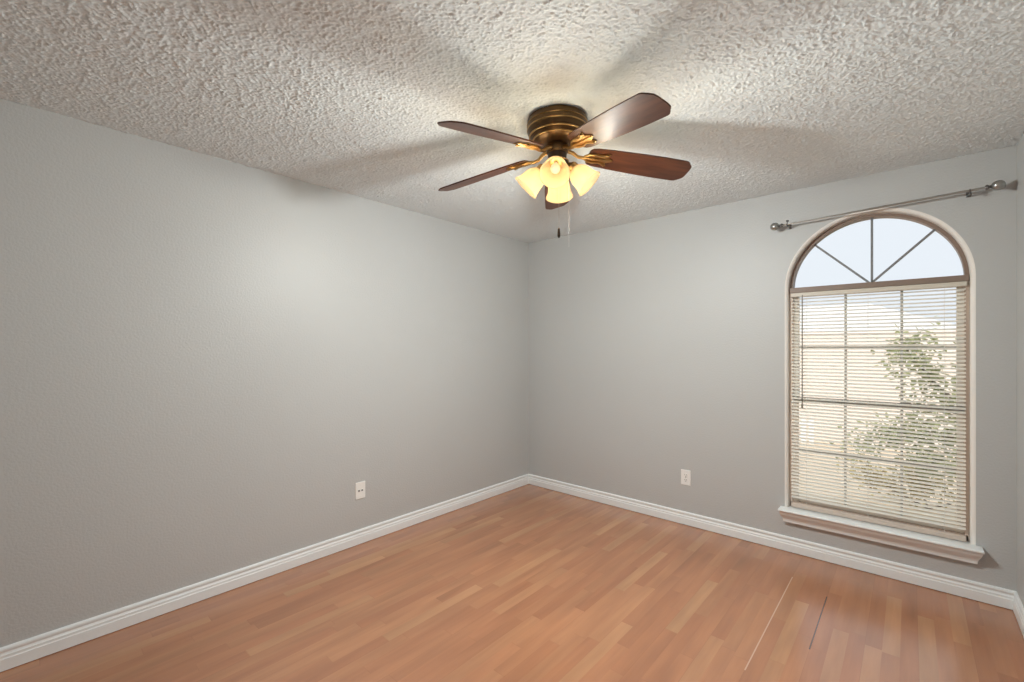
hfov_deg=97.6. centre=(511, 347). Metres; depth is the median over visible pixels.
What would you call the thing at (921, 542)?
window
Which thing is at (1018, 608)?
baseboard
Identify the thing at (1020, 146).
wall
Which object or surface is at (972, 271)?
trim
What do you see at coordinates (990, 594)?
baseboard
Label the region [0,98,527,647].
wall
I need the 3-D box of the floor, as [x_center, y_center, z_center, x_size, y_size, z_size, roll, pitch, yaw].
[-0.052,1.435,1.805,3.552,0.120,4.650,0,0,42]
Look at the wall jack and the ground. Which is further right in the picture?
the ground
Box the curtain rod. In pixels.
[770,180,1005,230]
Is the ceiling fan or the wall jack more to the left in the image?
the wall jack
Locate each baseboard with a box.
[0,474,528,671]
[529,474,1014,609]
[1013,591,1023,636]
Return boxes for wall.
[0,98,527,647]
[528,145,1016,590]
[1017,132,1023,606]
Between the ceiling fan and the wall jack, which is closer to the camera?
the ceiling fan
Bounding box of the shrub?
[836,445,955,512]
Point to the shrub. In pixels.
(852, 445)
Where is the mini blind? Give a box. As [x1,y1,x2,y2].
[791,281,966,541]
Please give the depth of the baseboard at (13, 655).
2.47 m
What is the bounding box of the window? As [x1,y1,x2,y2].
[778,213,984,563]
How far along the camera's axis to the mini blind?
2.71 m
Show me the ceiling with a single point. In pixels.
(765, 97)
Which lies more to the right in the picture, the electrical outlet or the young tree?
the young tree
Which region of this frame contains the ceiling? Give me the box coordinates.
[0,0,1023,242]
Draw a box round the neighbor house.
[799,304,955,452]
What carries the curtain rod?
attached to the wall at (656, 346)
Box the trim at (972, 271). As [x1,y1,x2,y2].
[785,208,975,544]
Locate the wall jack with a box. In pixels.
[355,481,364,499]
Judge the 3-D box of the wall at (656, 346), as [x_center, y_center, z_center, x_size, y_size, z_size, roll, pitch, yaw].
[1.448,0.155,3.495,3.312,2.440,0.130,0,0,42]
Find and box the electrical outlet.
[681,469,690,485]
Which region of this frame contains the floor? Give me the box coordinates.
[0,484,1023,681]
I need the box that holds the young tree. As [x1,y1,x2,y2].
[830,316,955,488]
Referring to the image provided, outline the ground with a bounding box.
[799,439,955,524]
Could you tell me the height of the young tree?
2.068 m
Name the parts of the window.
sash, sash, meeting rail, frame rail, arch frame, sill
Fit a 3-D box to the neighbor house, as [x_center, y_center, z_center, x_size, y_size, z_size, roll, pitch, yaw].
[9.585,0.557,14.250,6.900,3.750,6.080,0,0,42]
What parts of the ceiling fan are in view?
blade, blade, blade arm, lamp shade, blade arm, lamp shade, light bulb, blade, lamp shade, blade arm, lamp shade, blade arm, blade, blade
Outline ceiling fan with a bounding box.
[437,92,691,237]
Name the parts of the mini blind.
head rail, rail, ladder cord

